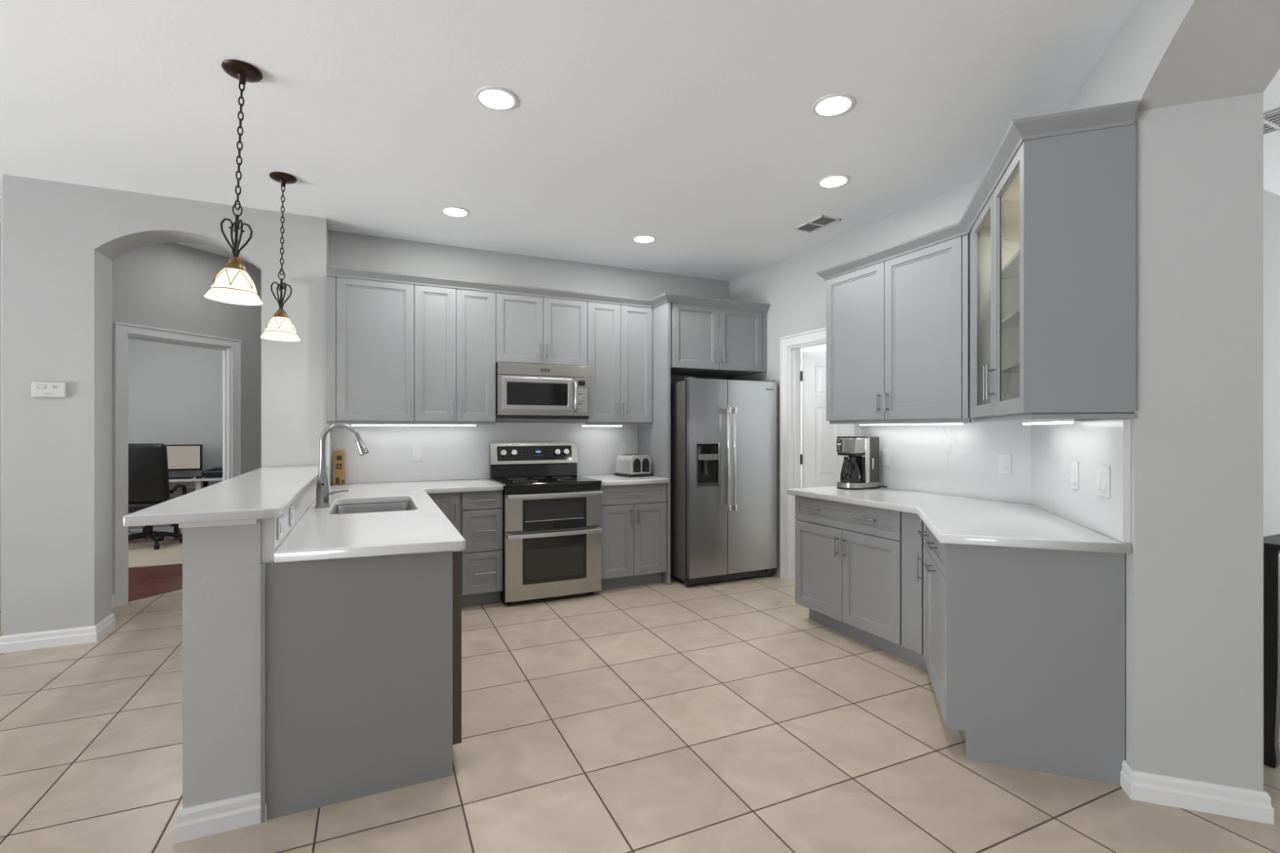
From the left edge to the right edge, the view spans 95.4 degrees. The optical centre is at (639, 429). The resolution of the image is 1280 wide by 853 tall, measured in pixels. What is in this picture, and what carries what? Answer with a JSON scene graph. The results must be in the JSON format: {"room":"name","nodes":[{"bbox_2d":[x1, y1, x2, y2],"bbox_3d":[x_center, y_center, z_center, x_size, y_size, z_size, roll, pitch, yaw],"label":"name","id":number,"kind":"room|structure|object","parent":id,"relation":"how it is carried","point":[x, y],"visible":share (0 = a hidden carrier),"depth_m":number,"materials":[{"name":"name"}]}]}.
{"room":"kitchen","nodes":[
{"label":"kitchen","id":0,"kind":"room"},
{"bbox_2d":[0,222,0,609],"bbox_3d":[-7.024,-0.100,3.290,5.250,2.860,0.100,0,0,-25],"label":"wall","id":1,"kind":"structure","parent":0,"point":[0,223],"depth_m":4.30,"materials":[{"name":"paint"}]},
{"bbox_2d":[0,198,261,631],"bbox_3d":[-3.702,-0.100,5.158,0.085,2.860,2.820,0,0,20],"label":"wall","id":2,"kind":"structure","parent":0,"point":[163,286],"depth_m":4.83,"materials":[{"name":"paint"}]},
{"bbox_2d":[111,594,115,608],"bbox_3d":[-4.015,1.281,4.149,0.018,0.098,0.470,0,0,20],"label":"baseboard","id":3,"kind":"structure","parent":2,"relation":"attached to","point":[113,601],"depth_m":4.35,"materials":[{"name":"white paint"}]},
{"bbox_2d":[114,321,240,607],"bbox_3d":[-3.812,0.261,4.823,0.107,2.139,0.949,0,0,20],"label":"trim","id":4,"kind":"structure","parent":2,"relation":"attached to","point":[231,348],"depth_m":4.45,"materials":[{"name":"white paint"}]},
{"bbox_2d":[2,174,328,635],"bbox_3d":[-3.100,-0.100,3.972,1.708,2.860,0.280,0,0,-25],"label":"wall","id":5,"kind":"structure","parent":0,"point":[61,241],"depth_m":3.63,"materials":[{"name":"paint"}]},
{"bbox_2d":[31,382,66,397],"bbox_3d":[-3.617,-0.246,3.562,0.156,0.092,0.026,0,0,-25],"label":"thermostat","id":6,"kind":"object","parent":5,"relation":"attached to","point":[44,389],"visible":1,"depth_m":3.55,"materials":[{"name":"white plastic"}]},
{"bbox_2d":[0,613,115,653],"bbox_3d":[-3.680,1.281,3.692,0.456,0.098,0.298,0,0,-25],"label":"baseboard","id":7,"kind":"structure","parent":5,"relation":"attached to","point":[51,638],"depth_m":3.58,"materials":[{"name":"white paint"}]},
{"bbox_2d":[128,338,222,529],"bbox_3d":[-4.774,-0.100,6.215,4.000,2.860,3.300,0,0,-25],"label":"wall","id":8,"kind":"structure","parent":0,"point":[175,391],"depth_m":7.40,"materials":[{"name":"paint"}]},
{"bbox_2d":[128,526,182,534],"bbox_3d":[-5.584,1.281,7.537,3.450,0.098,0.018,0,0,-25],"label":"baseboard","id":9,"kind":"structure","parent":8,"relation":"attached to","point":[159,529],"depth_m":7.32,"materials":[{"name":"white paint"}]},
{"bbox_2d":[182,519,261,808],"bbox_3d":[-1.903,0.812,3.038,0.216,1.035,2.425,0,0,-25],"label":"wall","id":10,"kind":"structure","parent":0,"point":[221,564],"depth_m":1.94,"materials":[{"name":"paint"}]},
{"bbox_2d":[178,519,257,528],"bbox_3d":[-1.419,0.307,1.976,0.212,0.022,0.108,0,0,-25],"label":"trim","id":11,"kind":"structure","parent":10,"relation":"attached to","point":[252,521],"depth_m":1.93,"materials":[{"name":"white paint"}]},
{"bbox_2d":[173,791,266,844],"bbox_3d":[-1.899,1.281,3.030,0.252,0.098,2.443,0,0,-25],"label":"baseboard","id":12,"kind":"structure","parent":10,"relation":"attached to","point":[211,818],"depth_m":1.92,"materials":[{"name":"white paint"}]},
{"bbox_2d":[123,466,327,526],"bbox_3d":[-1.911,0.277,2.983,0.407,0.034,2.512,0,0,-25],"label":"bar","id":13,"kind":"object","parent":10,"relation":"on","point":[267,492],"visible":1,"depth_m":2.13,"materials":[{"name":"white stone"}]},
{"bbox_2d":[261,480,316,563],"bbox_3d":[-1.787,0.374,3.093,0.040,0.160,2.418,0,0,-25],"label":"backsplash","id":14,"kind":"structure","parent":10,"relation":"attached to","point":[270,544],"depth_m":2.07,"materials":[{"name":"white stone"}]},
{"bbox_2d":[277,514,283,540],"bbox_3d":[-1.300,0.352,2.108,0.009,0.075,0.118,0,0,-25],"label":"power outlet","id":15,"kind":"object","parent":14,"relation":"attached to","point":[280,521],"visible":0.97,"depth_m":2.08,"materials":[{"name":"white plastic"}]},
{"bbox_2d":[280,520,283,533],"bbox_3d":[-1.298,0.352,2.109,0.004,0.034,0.068,0,0,-25],"label":"receptacle","id":16,"kind":"object","parent":15,"relation":"attached to","point":[281,522],"depth_m":2.10,"materials":[{"name":"white plastic"}]},
{"bbox_2d":[288,503,294,525],"bbox_3d":[-1.444,0.352,2.416,0.009,0.075,0.118,0,0,-25],"label":"power outlet","id":17,"kind":"object","parent":14,"relation":"attached to","point":[291,512],"visible":0.95,"depth_m":2.39,"materials":[{"name":"white plastic"}]},
{"bbox_2d":[291,510,294,519],"bbox_3d":[-1.442,0.352,2.417,0.004,0.034,0.068,0,0,-25],"label":"receptacle","id":18,"kind":"object","parent":17,"relation":"attached to","point":[292,511],"depth_m":2.42,"materials":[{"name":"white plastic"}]},
{"bbox_2d":[328,230,728,484],"bbox_3d":[-0.656,-0.100,5.338,3.877,2.860,0.130,0,0,-25],"label":"wall","id":19,"kind":"structure","parent":0,"point":[348,250],"depth_m":5.04,"materials":[{"name":"paint"}]},
{"bbox_2d":[326,423,332,487],"bbox_3d":[-2.317,0.175,4.339,0.020,0.479,0.275,0,0,-25],"label":"backsplash","id":20,"kind":"structure","parent":19,"relation":"attached to","point":[329,437],"depth_m":4.22,"materials":[{"name":"white stone"}]},
{"bbox_2d":[326,275,413,424],"bbox_3d":[-2.034,-0.577,4.408,0.585,1.067,0.384,0,0,-25],"label":"upper cabinet","id":21,"kind":"object","parent":19,"relation":"attached to","point":[370,323],"visible":1,"depth_m":4.27,"materials":[{"name":"grey paint"}]},
{"bbox_2d":[413,284,495,424],"bbox_3d":[-1.492,-0.577,4.660,0.609,1.067,0.384,0,0,-25],"label":"upper cabinet","id":22,"kind":"object","parent":19,"relation":"attached to","point":[455,329],"visible":0.99,"depth_m":4.51,"materials":[{"name":"grey paint"}]},
{"bbox_2d":[351,423,476,426],"bbox_3d":[-1.763,-0.048,4.585,0.920,0.033,0.032,0,0,-25],"label":"led strip","id":23,"kind":"object","parent":22,"relation":"attached to","point":[353,424],"visible":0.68,"depth_m":4.55,"materials":[{"name":"white plastic"}]},
{"bbox_2d":[351,424,475,426],"bbox_3d":[-1.763,-0.035,4.585,0.912,0.009,0.024,0,0,-25],"label":"light","id":24,"kind":"object","parent":22,"relation":"attached to","point":[352,424],"depth_m":4.57,"materials":[{"name":"white plastic"}]},
{"bbox_2d":[332,422,637,484],"bbox_3d":[-1.194,0.175,5.003,2.575,0.479,0.021,0,0,-25],"label":"backsplash","id":25,"kind":"structure","parent":19,"relation":"attached to","point":[448,452],"depth_m":4.83,"materials":[{"name":"white stone"}]},
{"bbox_2d":[412,446,422,461],"bbox_3d":[-1.801,0.193,4.702,0.075,0.118,0.009,0,0,-25],"label":"power outlet","id":26,"kind":"object","parent":25,"relation":"attached to","point":[416,451],"visible":1,"depth_m":4.70,"materials":[{"name":"white plastic"}]},
{"bbox_2d":[414,449,419,457],"bbox_3d":[-1.800,0.193,4.700,0.034,0.068,0.004,0,0,-25],"label":"receptacle","id":27,"kind":"object","parent":26,"relation":"attached to","point":[416,451],"depth_m":4.70,"materials":[{"name":"white plastic"}]},
{"bbox_2d":[618,442,626,454],"bbox_3d":[-0.161,0.180,5.467,0.075,0.118,0.009,0,0,-25],"label":"power outlet","id":28,"kind":"object","parent":25,"relation":"attached to","point":[622,446],"visible":0.8,"depth_m":5.46,"materials":[{"name":"white plastic"}]},
{"bbox_2d":[621,445,624,453],"bbox_3d":[-0.160,0.180,5.465,0.034,0.068,0.004,0,0,-25],"label":"receptacle","id":29,"kind":"object","parent":28,"relation":"attached to","point":[622,446],"depth_m":5.46,"materials":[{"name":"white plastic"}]},
{"bbox_2d":[495,292,586,366],"bbox_3d":[-0.865,-0.826,4.953,0.773,0.568,0.384,0,0,-25],"label":"upper cabinet","id":30,"kind":"object","parent":19,"relation":"attached to","point":[531,330],"visible":0.97,"depth_m":4.79,"materials":[{"name":"grey paint"}]},
{"bbox_2d":[495,362,589,420],"bbox_3d":[-0.848,-0.312,4.919,0.767,0.451,0.454,0,0,-25],"label":"microwave","id":31,"kind":"object","parent":30,"relation":"attached to","point":[523,391],"visible":0.98,"depth_m":4.75,"materials":[{"name":"silver metal"}]},
{"bbox_2d":[574,301,652,426],"bbox_3d":[-0.232,-0.571,5.248,0.621,1.079,0.384,0,0,-25],"label":"upper cabinet","id":32,"kind":"object","parent":19,"relation":"attached to","point":[620,336],"depth_m":5.10,"materials":[{"name":"grey paint"}]},
{"bbox_2d":[582,425,622,426],"bbox_3d":[-0.340,-0.035,5.248,0.372,0.009,0.024,0,0,-25],"label":"diffuser","id":33,"kind":"object","parent":32,"relation":"attached to","point":[582,425],"depth_m":5.23,"materials":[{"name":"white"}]},
{"bbox_2d":[0,0,1279,281],"bbox_3d":[-0.295,-1.580,2.290,17.000,0.100,14.800,0,0,-25],"label":"ceiling","id":34,"kind":"structure","parent":0,"point":[691,126],"depth_m":2.75,"materials":[{"name":"paint"}]},
{"bbox_2d":[204,59,262,305],"bbox_3d":[-1.724,-1.038,2.473,0.209,0.982,0.208,0,0,-25],"label":"pendant lamp","id":35,"kind":"object","parent":34,"relation":"hanging from","point":[233,284],"visible":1,"depth_m":2.46,"materials":[{"name":"white glass"}]},
{"bbox_2d":[260,171,300,341],"bbox_3d":[-2.173,-1.039,3.518,0.208,0.980,0.208,0,0,-25],"label":"pendant lamp","id":36,"kind":"object","parent":34,"relation":"hanging from","point":[279,327],"visible":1,"depth_m":3.50,"materials":[{"name":"white glass"}]},
{"bbox_2d":[440,206,469,217],"bbox_3d":[-1.296,-1.522,4.080,0.196,0.016,0.196,0,0,-25],"label":"recessed light","id":37,"kind":"object","parent":34,"relation":"in","point":[454,211],"visible":1,"depth_m":4.06,"materials":[{"name":"white paint"}]},
{"bbox_2d":[474,86,518,111],"bbox_3d":[-0.662,-1.522,2.687,0.196,0.016,0.196,0,0,-25],"label":"recessed light","id":38,"kind":"object","parent":34,"relation":"in","point":[494,98],"visible":1,"depth_m":2.67,"materials":[{"name":"white paint"}]},
{"bbox_2d":[631,235,656,243],"bbox_3d":[0.033,-1.522,4.661,0.196,0.016,0.196,0,0,-25],"label":"recessed light","id":39,"kind":"object","parent":34,"relation":"in","point":[639,238],"visible":1,"depth_m":4.63,"materials":[{"name":"white paint"}]},
{"bbox_2d":[794,215,840,232],"bbox_3d":[1.312,-1.526,4.319,0.170,0.008,0.310,0,0,-25],"label":"ceiling vent","id":40,"kind":"object","parent":34,"relation":"in","point":[822,221],"visible":1,"depth_m":4.31,"materials":[{"name":"white metal"}]},
{"bbox_2d":[811,93,855,117],"bbox_3d":[0.911,-1.522,2.742,0.196,0.016,0.196,0,0,-25],"label":"recessed light","id":41,"kind":"object","parent":34,"relation":"in","point":[838,104],"visible":1,"depth_m":2.72,"materials":[{"name":"white paint"}]},
{"bbox_2d":[817,173,850,188],"bbox_3d":[1.189,-1.522,3.578,0.196,0.016,0.196,0,0,-25],"label":"recessed light","id":42,"kind":"object","parent":34,"relation":"in","point":[836,180],"visible":1,"depth_m":3.56,"materials":[{"name":"white paint"}]},
{"bbox_2d":[1263,108,1279,135],"bbox_3d":[3.130,-1.526,2.894,0.260,0.008,0.380,0,0,-25],"label":"ceiling vent","id":43,"kind":"object","parent":34,"relation":"in","point":[1271,119],"visible":0.33,"depth_m":2.88,"materials":[{"name":"white metal"}]},
{"bbox_2d":[0,536,1279,852],"bbox_3d":[-0.295,1.377,2.290,17.000,0.106,14.800,0,0,-25],"label":"floor","id":44,"kind":"structure","parent":0,"point":[717,717],"depth_m":2.37,"materials":[{"name":"beige tile"}]},
{"bbox_2d":[128,540,182,568],"bbox_3d":[-5.297,1.321,6.213,2.250,0.006,1.500,0,0,-25],"label":"floor mat","id":45,"kind":"object","parent":44,"relation":"on","point":[169,553],"visible":0.07,"depth_m":6.14,"materials":[{"name":"beige fabric"}]},
{"bbox_2d":[128,443,186,549],"bbox_3d":[-5.587,0.733,6.619,0.663,1.167,0.645,0,0,-19],"label":"office chair","id":46,"kind":"object","parent":45,"relation":"on","point":[148,463],"visible":0.53,"depth_m":6.40,"materials":[{"name":"black leather"}]},
{"bbox_2d":[170,524,180,537],"bbox_3d":[-5.369,1.229,7.372,0.900,0.190,0.100,0,0,-25],"label":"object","id":47,"kind":"object","parent":44,"relation":"on","point":[176,530],"visible":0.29,"depth_m":7.16,"materials":[{"name":"black plastic"}]},
{"bbox_2d":[168,476,222,490],"bbox_3d":[-5.730,0.962,7.201,1.900,0.725,0.455,0,0,-25],"label":"desk","id":48,"kind":"object","parent":44,"relation":"on","point":[197,483],"visible":0.1,"depth_m":7.31,"materials":[{"name":"white laminate"}]},
{"bbox_2d":[168,476,193,479],"bbox_3d":[-5.677,0.587,7.063,0.400,0.024,0.120,0,0,-25],"label":"keyboard","id":49,"kind":"object","parent":48,"relation":"on","point":[170,477],"visible":0.56,"depth_m":7.07,"materials":[{"name":"black plastic"}]},
{"bbox_2d":[165,444,202,471],"bbox_3d":[-5.888,0.391,7.185,0.790,0.415,0.160,0,0,-25],"label":"monitor","id":50,"kind":"object","parent":48,"relation":"on","point":[180,457],"visible":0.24,"depth_m":7.26,"materials":[{"name":"black plastic"}]},
{"bbox_2d":[201,466,222,478],"bbox_3d":[-5.224,0.536,7.406,0.530,0.125,0.320,0,0,-25],"label":"printer","id":51,"kind":"object","parent":48,"relation":"on","point":[215,473],"visible":0.41,"depth_m":7.22,"materials":[{"name":"black plastic"}]},
{"bbox_2d":[260,502,452,822],"bbox_3d":[-1.460,0.892,3.085,0.624,0.875,2.174,0,0,-25],"label":"base cabinet","id":52,"kind":"object","parent":44,"relation":"on","point":[356,653],"visible":0.8,"depth_m":2.09,"materials":[{"name":"grey paint"}]},
{"bbox_2d":[452,550,462,744],"bbox_3d":[-1.097,0.842,2.424,0.600,0.767,0.606,0,0,-25],"label":"dishwasher","id":53,"kind":"object","parent":52,"relation":"in","point":[456,555],"visible":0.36,"depth_m":2.27,"materials":[{"name":"grey plastic"}]},
{"bbox_2d":[427,492,461,533],"bbox_3d":[-1.574,0.892,4.464,0.320,0.875,0.638,0,0,-25],"label":"base cabinet","id":54,"kind":"object","parent":44,"relation":"on","point":[450,504],"visible":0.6,"depth_m":4.25,"materials":[{"name":"grey paint"}]},
{"bbox_2d":[461,490,502,607],"bbox_3d":[-1.292,0.892,4.596,0.299,0.875,0.637,0,0,-25],"label":"base cabinet","id":55,"kind":"object","parent":44,"relation":"on","point":[482,512],"visible":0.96,"depth_m":4.35,"materials":[{"name":"grey paint"}]},
{"bbox_2d":[274,479,503,562],"bbox_3d":[-1.258,0.435,3.439,1.211,0.038,2.756,0,0,-25],"label":"countertop","id":56,"kind":"structure","parent":55,"relation":"on","point":[320,534],"depth_m":2.52,"materials":[{"name":"white stone"}]},
{"bbox_2d":[333,449,345,484],"bbox_3d":[-2.280,0.284,4.409,0.078,0.262,0.062,0,0,-21],"label":"wooden block","id":57,"kind":"object","parent":56,"relation":"on","point":[339,455],"visible":1,"depth_m":4.38,"materials":[{"name":"brown wood"}]},
{"bbox_2d":[315,422,368,507],"bbox_3d":[-1.623,0.189,3.171,0.261,0.453,0.072,0,0,-25],"label":"faucet","id":58,"kind":"object","parent":56,"relation":"on","point":[322,492],"visible":1,"depth_m":3.12,"materials":[{"name":"metal"}]},
{"bbox_2d":[332,502,414,514],"bbox_3d":[-1.496,0.563,3.275,0.443,0.214,0.760,0,0,-25],"label":"sink","id":59,"kind":"object","parent":56,"relation":"in","point":[391,506],"visible":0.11,"depth_m":3.59,"materials":[{"name":"metal"}]},
{"bbox_2d":[488,442,603,604],"bbox_3d":[-0.780,0.722,4.767,0.769,1.217,0.739,0,0,-25],"label":"range","id":60,"kind":"object","parent":44,"relation":"on","point":[552,531],"visible":0.98,"depth_m":4.52,"materials":[{"name":"silver metal"}]},
{"bbox_2d":[489,475,601,486],"bbox_3d":[-0.781,0.414,4.769,0.769,0.019,0.615,0,0,-25],"label":"cooktop","id":61,"kind":"object","parent":60,"relation":"in","point":[504,480],"depth_m":4.65,"materials":[{"name":"black glass"}]},
{"bbox_2d":[599,483,666,589],"bbox_3d":[-0.169,0.892,5.119,0.620,0.875,0.638,0,0,-25],"label":"base cabinet","id":62,"kind":"object","parent":44,"relation":"on","point":[633,517],"visible":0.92,"depth_m":4.87,"materials":[{"name":"grey paint"}]},
{"bbox_2d":[582,474,668,485],"bbox_3d":[-0.168,0.435,5.117,0.619,0.038,0.634,0,0,-25],"label":"countertop","id":63,"kind":"structure","parent":62,"relation":"on","point":[611,479],"depth_m":4.90,"materials":[{"name":"white stone"}]},
{"bbox_2d":[613,453,653,477],"bbox_3d":[-0.057,0.318,5.251,0.239,0.194,0.296,0,0,-33],"label":"toaster","id":64,"kind":"object","parent":63,"relation":"on","point":[630,465],"visible":1,"depth_m":5.16,"materials":[{"name":"silver plastic"}]},
{"bbox_2d":[637,302,766,585],"bbox_3d":[0.585,0.110,5.474,1.044,2.440,0.664,0,0,-25],"label":"tall cabinet","id":65,"kind":"object","parent":44,"relation":"on","point":[688,340],"visible":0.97,"depth_m":5.17,"materials":[{"name":"grey paint"}]},
{"bbox_2d":[325,265,769,311],"bbox_3d":[-0.514,-1.129,4.764,3.638,0.062,0.330,0,0,-25],"label":"crown molding","id":66,"kind":"structure","parent":65,"relation":"attached to","point":[334,271],"depth_m":4.75,"materials":[{"name":"grey paint"}]},
{"bbox_2d":[670,377,777,586],"bbox_3d":[0.684,0.443,5.348,0.910,1.775,0.815,0,0,-25],"label":"refrigerator","id":67,"kind":"object","parent":44,"relation":"on","point":[723,433],"visible":0.95,"depth_m":5.03,"materials":[{"name":"metal"}]},
{"bbox_2d":[795,495,927,668],"bbox_3d":[1.581,0.892,3.758,0.678,0.875,1.035,0,0,-25],"label":"base cabinet","id":68,"kind":"object","parent":44,"relation":"on","point":[855,565],"visible":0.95,"depth_m":3.54,"materials":[{"name":"grey paint"}]},
{"bbox_2d":[786,485,1132,554],"bbox_3d":[1.657,0.435,3.260,1.077,0.038,2.297,0,0,-5],"label":"countertop","id":69,"kind":"structure","parent":68,"relation":"on","point":[952,519],"depth_m":2.67,"materials":[{"name":"white stone"}]},
{"bbox_2d":[836,436,887,489],"bbox_3d":[1.550,0.231,4.132,0.347,0.368,0.229,0,0,-29],"label":"coffee maker","id":70,"kind":"object","parent":69,"relation":"on","point":[860,470],"visible":1,"depth_m":4.07,"materials":[{"name":"black plastic"}]},
{"bbox_2d":[915,521,1124,785],"bbox_3d":[1.649,0.892,2.659,0.634,0.875,0.807,0,0,20],"label":"base cabinet","id":71,"kind":"object","parent":44,"relation":"on","point":[1024,648],"visible":0.98,"depth_m":2.27,"materials":[{"name":"grey paint"}]},
{"bbox_2d":[1263,533,1279,768],"bbox_3d":[3.128,0.886,2.413,1.360,0.888,0.460,0,0,-25],"label":"console table","id":72,"kind":"object","parent":44,"relation":"on","point":[1271,543],"visible":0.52,"depth_m":2.28,"materials":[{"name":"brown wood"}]},
{"bbox_2d":[800,344,826,488],"bbox_3d":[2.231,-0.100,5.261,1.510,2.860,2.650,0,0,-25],"label":"door frame","id":73,"kind":"structure","parent":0,"point":[821,348],"depth_m":6.41,"materials":[{"name":"white paint"}]},
{"bbox_2d":[728,177,982,577],"bbox_3d":[1.600,-0.100,4.685,0.120,2.860,3.220,0,0,-25],"label":"wall","id":74,"kind":"structure","parent":0,"point":[795,295],"depth_m":4.90,"materials":[{"name":"paint"}]},
{"bbox_2d":[780,327,854,580],"bbox_3d":[1.511,0.252,4.848,0.144,2.157,0.890,0,0,-25],"label":"trim","id":75,"kind":"structure","parent":74,"relation":"attached to","point":[791,346],"depth_m":5.15,"materials":[{"name":"white paint"}]},
{"bbox_2d":[800,350,853,488],"bbox_3d":[1.784,0.312,5.085,0.746,2.020,0.044,0,0,17],"label":"door","id":76,"kind":"structure","parent":74,"relation":"in","point":[820,460],"depth_m":5.15,"materials":[{"name":"white paint"}]},
{"bbox_2d":[826,231,978,425],"bbox_3d":[1.729,-0.571,3.827,0.364,1.079,1.115,0,0,-25],"label":"upper cabinet","id":77,"kind":"object","parent":74,"relation":"attached to","point":[898,328],"depth_m":3.67,"materials":[{"name":"grey paint"}]},
{"bbox_2d":[859,423,963,425],"bbox_3d":[1.772,-0.035,3.866,0.024,0.009,0.792,0,0,-25],"label":"diffuser","id":78,"kind":"object","parent":77,"relation":"attached to","point":[860,424],"depth_m":3.85,"materials":[{"name":"white plastic"}]},
{"bbox_2d":[815,100,1139,280],"bbox_3d":[1.591,-1.129,3.245,0.493,0.062,2.410,0,0,-3],"label":"crown molding","id":79,"kind":"structure","parent":77,"relation":"attached to","point":[1121,114],"depth_m":2.36,"materials":[{"name":"grey paint"}]},
{"bbox_2d":[854,419,1030,504],"bbox_3d":[1.916,0.175,3.839,0.021,0.479,1.297,0,0,-25],"label":"backsplash","id":80,"kind":"structure","parent":74,"relation":"attached to","point":[951,460],"depth_m":3.65,"materials":[{"name":"white stone"}]},
{"bbox_2d":[881,448,890,466],"bbox_3d":[1.753,0.199,4.150,0.009,0.118,0.075,0,0,-25],"label":"wall control","id":81,"kind":"object","parent":80,"relation":"attached to","point":[886,454],"visible":1,"depth_m":4.14,"materials":[{"name":"white plastic"}]},
{"bbox_2d":[998,453,1011,475],"bbox_3d":[2.115,0.199,3.375,0.009,0.118,0.075,0,0,-25],"label":"power outlet","id":82,"kind":"object","parent":80,"relation":"attached to","point":[1004,460],"visible":1,"depth_m":3.37,"materials":[{"name":"white plastic"}]},
{"bbox_2d":[1001,457,1007,470],"bbox_3d":[2.113,0.199,3.374,0.004,0.068,0.034,0,0,-25],"label":"receptacle","id":83,"kind":"object","parent":82,"relation":"attached to","point":[1004,460],"depth_m":3.37,"materials":[{"name":"white plastic"}]},
{"bbox_2d":[1064,0,1279,791],"bbox_3d":[1.706,-0.100,1.353,0.357,2.860,3.900,0,0,20],"label":"wall","id":84,"kind":"structure","parent":0,"point":[1199,72],"depth_m":2.04,"materials":[{"name":"paint"}]},
{"bbox_2d":[969,120,1135,424],"bbox_3d":[1.793,-0.573,2.683,0.382,1.095,1.122,0,0,20],"label":"upper cabinet","id":85,"kind":"object","parent":84,"relation":"attached to","point":[1052,247],"depth_m":2.17,"materials":[{"name":"grey wood"}]},
{"bbox_2d":[1001,249,1019,279],"bbox_3d":[1.836,-0.809,2.619,0.231,0.018,0.954,0,0,20],"label":"shelf","id":86,"kind":"object","parent":85,"relation":"attached to","point":[1011,270],"depth_m":2.89,"materials":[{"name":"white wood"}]},
{"bbox_2d":[1001,306,1019,328],"bbox_3d":[1.836,-0.549,2.619,0.231,0.018,0.954,0,0,20],"label":"shelf","id":87,"kind":"object","parent":85,"relation":"attached to","point":[1012,320],"depth_m":2.89,"materials":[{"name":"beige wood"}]},
{"bbox_2d":[1001,360,1019,373],"bbox_3d":[1.836,-0.309,2.619,0.231,0.018,0.954,0,0,20],"label":"shelf","id":88,"kind":"object","parent":85,"relation":"attached to","point":[1014,367],"depth_m":2.86,"materials":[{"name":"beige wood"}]},
{"bbox_2d":[1022,421,1073,424],"bbox_3d":[1.815,-0.029,2.607,0.024,0.009,0.622,0,0,20],"label":"diffuser","id":89,"kind":"object","parent":85,"relation":"attached to","point":[1024,422],"depth_m":2.56,"materials":[{"name":"white plastic"}]},
{"bbox_2d":[1030,419,1130,542],"bbox_3d":[1.989,0.188,2.690,0.023,0.454,1.178,0,0,20],"label":"backsplash","id":90,"kind":"structure","parent":84,"relation":"attached to","point":[1053,447],"depth_m":2.48,"materials":[{"name":"white stone"}]},
{"bbox_2d":[1071,460,1078,489],"bbox_3d":[1.935,0.202,2.594,0.013,0.125,0.075,0,0,20],"label":"light switch","id":91,"kind":"object","parent":90,"relation":"attached to","point":[1074,464],"visible":1,"depth_m":2.58,"materials":[{"name":"white plastic"}]},
{"bbox_2d":[1096,464,1110,498],"bbox_3d":[1.829,0.202,2.303,0.013,0.125,0.120,0,0,20],"label":"light switch","id":92,"kind":"object","parent":90,"relation":"attached to","point":[1103,472],"visible":1,"depth_m":2.29,"materials":[{"name":"white plastic"}]},
{"bbox_2d":[1120,759,1274,824],"bbox_3d":[2.008,1.281,2.184,0.393,0.098,0.331,0,0,20],"label":"baseboard","id":93,"kind":"structure","parent":84,"relation":"attached to","point":[1253,805],"depth_m":2.03,"materials":[{"name":"white paint"}]},
{"bbox_2d":[1263,189,1279,536],"bbox_3d":[4.956,-0.100,4.231,5.440,2.860,0.120,0,0,-25],"label":"wall","id":94,"kind":"structure","parent":0,"point":[1271,201],"depth_m":3.75,"materials":[{"name":"paint"}]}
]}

